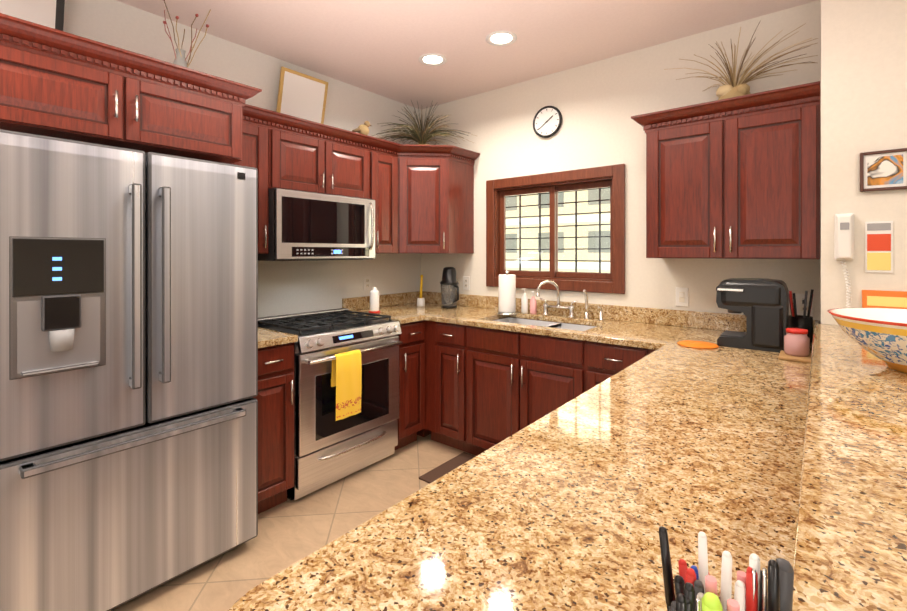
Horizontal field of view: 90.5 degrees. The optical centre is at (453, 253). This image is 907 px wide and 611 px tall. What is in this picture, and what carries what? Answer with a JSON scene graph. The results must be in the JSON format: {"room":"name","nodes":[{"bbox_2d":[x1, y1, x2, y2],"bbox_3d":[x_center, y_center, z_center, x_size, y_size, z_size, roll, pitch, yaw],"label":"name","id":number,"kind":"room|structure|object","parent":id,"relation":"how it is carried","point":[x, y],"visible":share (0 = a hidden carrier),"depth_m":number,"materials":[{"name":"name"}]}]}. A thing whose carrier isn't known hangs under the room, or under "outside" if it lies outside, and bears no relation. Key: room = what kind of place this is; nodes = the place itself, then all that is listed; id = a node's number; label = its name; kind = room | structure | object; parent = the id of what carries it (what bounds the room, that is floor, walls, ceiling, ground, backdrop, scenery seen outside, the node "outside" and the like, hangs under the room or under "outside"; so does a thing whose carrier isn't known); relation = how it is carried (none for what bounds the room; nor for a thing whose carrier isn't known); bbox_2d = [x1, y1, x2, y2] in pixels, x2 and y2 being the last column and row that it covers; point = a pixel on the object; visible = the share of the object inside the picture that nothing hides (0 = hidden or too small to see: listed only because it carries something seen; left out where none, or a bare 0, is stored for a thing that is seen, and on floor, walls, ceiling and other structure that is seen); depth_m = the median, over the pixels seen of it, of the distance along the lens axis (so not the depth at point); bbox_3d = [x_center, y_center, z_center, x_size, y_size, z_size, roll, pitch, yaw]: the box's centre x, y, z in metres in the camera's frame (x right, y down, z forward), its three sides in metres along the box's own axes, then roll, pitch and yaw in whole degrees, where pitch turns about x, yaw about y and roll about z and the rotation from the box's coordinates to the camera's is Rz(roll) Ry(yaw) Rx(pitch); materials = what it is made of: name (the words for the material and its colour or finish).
{"room":"kitchen","nodes":[
{"label":"kitchen","id":0,"kind":"room"},
{"bbox_2d":[63,0,420,317],"bbox_3d":[-2.524,0.035,1.552,0.150,2.720,7.150,0,0,39],"label":"wall","id":1,"kind":"structure","parent":0,"point":[288,287],"depth_m":3.07,"materials":[{"name":"paint"}]},
{"bbox_2d":[0,13,247,164],"bbox_3d":[-1.604,-0.647,2.059,0.626,0.360,1.000,0,0,39],"label":"upper cabinet","id":2,"kind":"object","parent":1,"relation":"attached to","point":[55,83],"depth_m":1.83,"materials":[{"name":"brown wood"}]},
{"bbox_2d":[0,0,64,30],"bbox_3d":[-2.046,-1.065,1.891,0.129,0.450,0.620,0,0,39],"label":"framed picture","id":3,"kind":"object","parent":2,"relation":"on","point":[49,13],"visible":0.17,"depth_m":2.05,"materials":[{"name":"black"}]},
{"bbox_2d":[163,0,210,67],"bbox_3d":[-1.316,-1.030,2.215,0.161,0.404,0.195,0,0,39],"label":"vase","id":4,"kind":"object","parent":2,"relation":"on","point":[180,59],"visible":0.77,"depth_m":2.18,"materials":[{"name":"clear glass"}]},
{"bbox_2d":[240,105,271,253],"bbox_3d":[-1.307,-0.413,2.648,0.348,0.830,0.288,0,0,39],"label":"upper cabinet","id":5,"kind":"object","parent":1,"relation":"attached to","point":[259,120],"depth_m":2.61,"materials":[{"name":"brown wood"}]},
{"bbox_2d":[272,111,371,198],"bbox_3d":[-0.974,-0.608,3.056,0.348,0.440,0.762,0,0,39],"label":"upper cabinet","id":6,"kind":"object","parent":1,"relation":"attached to","point":[308,156],"depth_m":2.91,"materials":[{"name":"brown wood"}]},
{"bbox_2d":[276,67,327,123],"bbox_3d":[-1.054,-1.033,3.133,0.104,0.404,0.360,0,0,39],"label":"framed picture","id":7,"kind":"object","parent":6,"relation":"on","point":[302,95],"visible":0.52,"depth_m":3.11,"materials":[{"name":"brown"}]},
{"bbox_2d":[258,188,374,260],"bbox_3d":[-0.936,-0.168,3.026,0.442,0.428,0.757,0,0,39],"label":"microwave","id":8,"kind":"object","parent":6,"relation":"attached to","point":[305,226],"visible":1,"depth_m":2.84,"materials":[{"name":"grey metal"}]},
{"bbox_2d":[352,121,370,134],"bbox_3d":[-0.683,-0.916,3.374,0.064,0.174,0.187,0,0,39],"label":"bird figurine","id":9,"kind":"object","parent":6,"relation":"on","point":[362,129],"visible":0.67,"depth_m":3.36,"materials":[{"name":"beige ceramic"}]},
{"bbox_2d":[364,276,370,290],"bbox_3d":[-0.702,0.243,3.660,0.009,0.116,0.072,0,0,39],"label":"outlet","id":10,"kind":"object","parent":1,"relation":"attached to","point":[367,279],"depth_m":3.66,"materials":[{"name":"white plastic"}]},
{"bbox_2d":[372,137,395,253],"bbox_3d":[-0.613,-0.414,3.467,0.389,0.830,0.326,0,0,39],"label":"upper cabinet","id":11,"kind":"object","parent":1,"relation":"attached to","point":[383,151],"depth_m":3.35,"materials":[{"name":"brown wood"}]},
{"bbox_2d":[396,143,475,253],"bbox_3d":[-0.280,-0.414,3.700,0.611,0.830,0.680,0,0,39],"label":"upper cabinet","id":12,"kind":"object","parent":1,"relation":"attached to","point":[435,183],"depth_m":3.49,"materials":[{"name":"brown wood"}]},
{"bbox_2d":[373,101,475,144],"bbox_3d":[-0.255,-1.056,3.595,0.763,0.452,0.794,0,0,39],"label":"plant","id":13,"kind":"object","parent":12,"relation":"on","point":[421,135],"visible":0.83,"depth_m":3.68,"materials":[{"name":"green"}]},
{"bbox_2d":[110,434,475,610],"bbox_3d":[-0.015,1.447,-0.395,6.800,0.100,7.300,0,0,39],"label":"floor","id":14,"kind":"structure","parent":0,"point":[291,532],"depth_m":2.28,"materials":[{"name":"tile"}]},
{"bbox_2d":[0,129,257,610],"bbox_3d":[-1.487,0.489,2.003,0.828,1.788,0.910,0,0,39],"label":"refrigerator","id":15,"kind":"object","parent":14,"relation":"on","point":[128,374],"visible":1,"depth_m":1.70,"materials":[{"name":"grey metal"}]},
{"bbox_2d":[253,343,293,513],"bbox_3d":[-1.187,0.940,2.547,0.662,0.909,0.291,0,0,39],"label":"base cabinet","id":16,"kind":"object","parent":14,"relation":"on","point":[274,397],"visible":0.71,"depth_m":2.39,"materials":[{"name":"brown wood"}]},
{"bbox_2d":[258,327,297,347],"bbox_3d":[-1.192,0.416,2.552,0.648,0.135,0.289,0,0,39],"label":"countertop","id":17,"kind":"structure","parent":16,"relation":"on","point":[266,337],"depth_m":2.41,"materials":[{"name":"beige stone"}]},
{"bbox_2d":[258,308,402,499],"bbox_3d":[-0.818,0.906,2.934,0.700,0.975,0.760,0,0,39],"label":"range","id":18,"kind":"object","parent":14,"relation":"on","point":[346,389],"visible":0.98,"depth_m":2.69,"materials":[{"name":"metal"}]},
{"bbox_2d":[395,320,430,449],"bbox_3d":[-0.531,0.939,3.379,0.628,0.908,0.280,0,0,39],"label":"base cabinet","id":19,"kind":"object","parent":14,"relation":"on","point":[414,419],"depth_m":3.20,"materials":[{"name":"brown wood"}]},
{"bbox_2d":[342,295,423,323],"bbox_3d":[-0.540,0.415,3.342,0.660,0.135,0.208,0,0,39],"label":"countertop","id":20,"kind":"structure","parent":19,"relation":"on","point":[400,309],"depth_m":3.56,"materials":[{"name":"beige stone"}]},
{"bbox_2d":[369,287,379,312],"bbox_3d":[-0.598,0.352,3.401,0.088,0.190,0.087,0,0,39],"label":"bottle","id":21,"kind":"object","parent":20,"relation":"on","point":[374,299],"visible":1,"depth_m":3.37,"materials":[{"name":"white plastic"}]},
{"bbox_2d":[419,452,475,483],"bbox_3d":[0.397,1.388,2.572,1.210,0.012,0.460,0,0,39],"label":"rug","id":22,"kind":"object","parent":14,"relation":"on","point":[436,473],"visible":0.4,"depth_m":2.90,"materials":[{"name":"brown fabric"}]},
{"bbox_2d":[431,317,522,455],"bbox_3d":[0.191,0.939,3.351,0.347,0.908,0.628,0,0,39],"label":"base cabinet","id":23,"kind":"object","parent":14,"relation":"on","point":[476,391],"depth_m":3.00,"materials":[{"name":"brown wood"}]},
{"bbox_2d":[571,339,654,399],"bbox_3d":[1.036,0.939,2.662,0.402,0.908,0.628,0,0,39],"label":"base cabinet","id":24,"kind":"object","parent":14,"relation":"on","point":[592,363],"depth_m":2.47,"materials":[{"name":"brown wood"}]},
{"bbox_2d":[228,323,811,610],"bbox_3d":[0.584,0.421,1.167,0.616,0.138,2.160,0,0,39],"label":"countertop","id":25,"kind":"structure","parent":24,"relation":"on","point":[576,503],"depth_m":0.80,"materials":[{"name":"beige stone"}]},
{"bbox_2d":[659,526,793,610],"bbox_3d":[0.193,0.334,0.317,0.100,0.233,0.102,0,0,39],"label":"pens","id":26,"kind":"object","parent":25,"relation":"on","point":[694,590],"visible":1,"depth_m":0.33,"materials":[{"name":"multicoloured plastic"}]},
{"bbox_2d":[384,291,819,342],"bbox_3d":[0.602,0.419,2.983,2.884,0.140,0.678,0,0,39],"label":"countertop","id":27,"kind":"structure","parent":24,"relation":"on","point":[471,310],"depth_m":2.98,"materials":[{"name":"beige stone"}]},
{"bbox_2d":[417,275,424,306],"bbox_3d":[-0.275,0.313,3.789,0.068,0.268,0.066,0,0,39],"label":"wand","id":28,"kind":"object","parent":27,"relation":"on","point":[420,301],"visible":1,"depth_m":3.77,"materials":[{"name":"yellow plastic"}]},
{"bbox_2d":[440,267,458,308],"bbox_3d":[-0.016,0.280,3.681,0.204,0.335,0.156,0,0,39],"label":"blender","id":29,"kind":"object","parent":27,"relation":"on","point":[449,282],"visible":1,"depth_m":3.64,"materials":[{"name":"black plastic"}]},
{"bbox_2d":[497,271,517,314],"bbox_3d":[0.397,0.288,3.332,0.156,0.320,0.156,0,0,39],"label":"paper towel holder","id":30,"kind":"object","parent":27,"relation":"on","point":[507,293],"visible":1,"depth_m":3.28,"materials":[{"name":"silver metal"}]},
{"bbox_2d":[521,288,527,313],"bbox_3d":[0.529,0.354,3.350,0.046,0.188,0.047,0,0,-3],"label":"soap bottle","id":31,"kind":"object","parent":27,"relation":"on","point":[524,305],"depth_m":3.34,"materials":[{"name":"white plastic"}]},
{"bbox_2d":[530,291,536,313],"bbox_3d":[0.587,0.364,3.316,0.046,0.168,0.047,0,0,-3],"label":"soap bottle","id":32,"kind":"object","parent":27,"relation":"on","point":[533,303],"depth_m":3.30,"materials":[{"name":"pink plastic"}]},
{"bbox_2d":[493,317,594,330],"bbox_3d":[0.583,0.580,3.006,0.762,0.188,0.412,0,0,39],"label":"undermount sink","id":33,"kind":"object","parent":27,"relation":"in","point":[549,324],"depth_m":3.20,"materials":[{"name":"silver metal"}]},
{"bbox_2d":[536,280,603,320],"bbox_3d":[0.794,0.320,3.120,0.476,0.255,0.135,0,0,39],"label":"bridge faucet","id":34,"kind":"object","parent":27,"relation":"on","point":[546,306],"visible":1,"depth_m":3.19,"materials":[{"name":"silver metal"}]},
{"bbox_2d":[677,340,718,348],"bbox_3d":[1.192,0.445,2.194,0.180,0.007,0.180,0,0,39],"label":"trivet","id":35,"kind":"object","parent":27,"relation":"on","point":[698,344],"visible":1,"depth_m":2.18,"materials":[{"name":"orange"}]},
{"bbox_2d":[716,278,788,352],"bbox_3d":[1.457,0.285,2.194,0.280,0.328,0.259,0,0,39],"label":"coffee maker","id":36,"kind":"object","parent":27,"relation":"on","point":[762,304],"visible":1,"depth_m":2.08,"materials":[{"name":"black plastic"}]},
{"bbox_2d":[778,328,811,362],"bbox_3d":[1.478,0.387,1.935,0.120,0.124,0.180,0,0,39],"label":"jar","id":37,"kind":"object","parent":27,"relation":"on","point":[797,344],"visible":0.83,"depth_m":1.90,"materials":[{"name":"pink ceramic"}]},
{"bbox_2d":[789,289,813,343],"bbox_3d":[1.757,0.314,2.275,0.103,0.269,0.100,0,0,39],"label":"utensil holder","id":38,"kind":"object","parent":27,"relation":"on","point":[803,321],"visible":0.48,"depth_m":2.24,"materials":[{"name":"black plastic"}]},
{"bbox_2d":[116,0,816,109],"bbox_3d":[0.006,-1.373,-0.608,6.800,0.100,7.300,0,0,39],"label":"ceiling","id":39,"kind":"structure","parent":0,"point":[379,47],"depth_m":2.69,"materials":[{"name":"paint"}]},
{"bbox_2d":[419,53,446,65],"bbox_3d":[-0.142,-1.322,3.073,0.194,0.008,0.194,0,0,39],"label":"recessed light","id":40,"kind":"object","parent":39,"relation":"in","point":[431,59],"visible":1,"depth_m":3.07,"materials":[{"name":"white plastic"}]},
{"bbox_2d":[486,31,516,45],"bbox_3d":[0.294,-1.322,2.769,0.194,0.008,0.194,0,0,39],"label":"recessed light","id":41,"kind":"object","parent":39,"relation":"in","point":[500,38],"visible":1,"depth_m":2.77,"materials":[{"name":"white plastic"}]},
{"bbox_2d":[421,0,820,323],"bbox_3d":[0.856,0.033,3.312,2.865,2.720,0.150,0,0,39],"label":"wall","id":42,"kind":"structure","parent":0,"point":[598,104],"depth_m":2.96,"materials":[{"name":"paint"}]},
{"bbox_2d":[463,276,469,289],"bbox_3d":[0.109,0.253,3.818,0.072,0.116,0.009,0,0,39],"label":"outlet","id":43,"kind":"object","parent":42,"relation":"attached to","point":[466,279],"depth_m":3.82,"materials":[{"name":"white plastic"}]},
{"bbox_2d":[533,106,561,137],"bbox_3d":[0.694,-0.974,3.329,0.236,0.236,0.026,0,0,39],"label":"wall clock","id":44,"kind":"object","parent":42,"relation":"attached to","point":[547,121],"visible":1,"depth_m":3.32,"materials":[{"name":"black plastic"}]},
{"bbox_2d":[486,164,624,293],"bbox_3d":[0.748,-0.162,3.381,1.113,0.863,0.165,0,0,39],"label":"window","id":45,"kind":"structure","parent":42,"relation":"in","point":[612,177],"depth_m":3.35,"materials":[{"name":"brown wood"}]},
{"bbox_2d":[676,287,688,306],"bbox_3d":[1.404,0.269,2.762,0.072,0.116,0.012,0,0,39],"label":"outlet","id":46,"kind":"object","parent":42,"relation":"attached to","point":[682,296],"depth_m":2.76,"materials":[{"name":"white plastic"}]},
{"bbox_2d":[631,81,819,258],"bbox_3d":[1.466,-0.378,2.462,0.841,0.811,0.394,0,0,39],"label":"upper cabinet","id":47,"kind":"object","parent":42,"relation":"attached to","point":[737,177],"visible":1,"depth_m":2.29,"materials":[{"name":"brown wood"}]},
{"bbox_2d":[664,22,817,99],"bbox_3d":[1.469,-0.992,2.330,0.651,0.415,0.576,0,0,39],"label":"dried arrangement","id":48,"kind":"object","parent":47,"relation":"on","point":[741,87],"visible":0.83,"depth_m":2.40,"materials":[{"name":"beige plant"}]},
{"bbox_2d":[796,294,813,315],"bbox_3d":[1.857,0.274,2.376,0.072,0.116,0.035,0,0,39],"label":"outlet","id":49,"kind":"object","parent":42,"relation":"attached to","point":[800,298],"depth_m":2.39,"materials":[{"name":"white plastic"}]},
{"bbox_2d":[821,0,906,324],"bbox_3d":[3.230,0.035,1.081,3.635,2.720,0.610,0,0,39],"label":"wall jog","id":50,"kind":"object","parent":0,"point":[863,76],"visible":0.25,"depth_m":1.91,"materials":[{"name":"paint"}]},
{"bbox_2d":[834,213,853,307],"bbox_3d":[1.671,0.081,1.922,0.064,0.502,0.054,0,0,39],"label":"wall phone","id":51,"kind":"object","parent":50,"relation":"attached to","point":[843,237],"visible":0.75,"depth_m":1.91,"materials":[{"name":"white plastic"}]},
{"bbox_2d":[865,221,892,272],"bbox_3d":[1.771,-0.027,1.871,0.084,0.213,0.006,0,0,39],"label":"notes","id":52,"kind":"object","parent":50,"relation":"attached to","point":[879,246],"visible":1,"depth_m":1.87,"materials":[{"name":"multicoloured paper"}]},
{"bbox_2d":[860,148,906,191],"bbox_3d":[1.781,-0.342,1.855,0.155,0.165,0.018,0,0,39],"label":"framed picture","id":53,"kind":"object","parent":50,"relation":"attached to","point":[883,170],"visible":1,"depth_m":1.86},
{"label":"outside","id":54,"kind":"structure","parent":0,"visible":0},
{"bbox_2d":[506,188,609,272],"bbox_3d":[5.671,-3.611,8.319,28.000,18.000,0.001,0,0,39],"label":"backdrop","id":55,"kind":"structure","parent":54,"point":[581,229],"depth_m":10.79,"materials":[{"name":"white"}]},
{"bbox_3d":[0.938,0.874,1.021,0.115,1.044,2.379,0,0,39],"label":"wall","id":56,"kind":"structure","parent":0,"visible":0},
{"bbox_2d":[792,323,906,610],"bbox_3d":[1.025,0.331,0.922,0.466,0.040,2.418,0,0,39],"label":"bar","id":57,"kind":"object","parent":56,"relation":"on","point":[851,546],"visible":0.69,"depth_m":0.60,"materials":[{"name":"beige stone"}]},
{"bbox_2d":[827,308,906,372],"bbox_3d":[1.249,0.239,1.180,0.414,0.142,0.414,0,0,39],"label":"ceramic bowl","id":58,"kind":"object","parent":57,"relation":"on","point":[880,333],"visible":1,"depth_m":1.18,"materials":[{"name":"multicoloured"}]},
{"bbox_2d":[862,290,906,308],"bbox_3d":[1.782,0.231,1.849,0.150,0.155,0.033,0,0,39],"label":"book","id":59,"kind":"object","parent":57,"relation":"on","point":[883,299],"visible":0.46,"depth_m":1.85,"materials":[{"name":"orange paper"}]}
]}

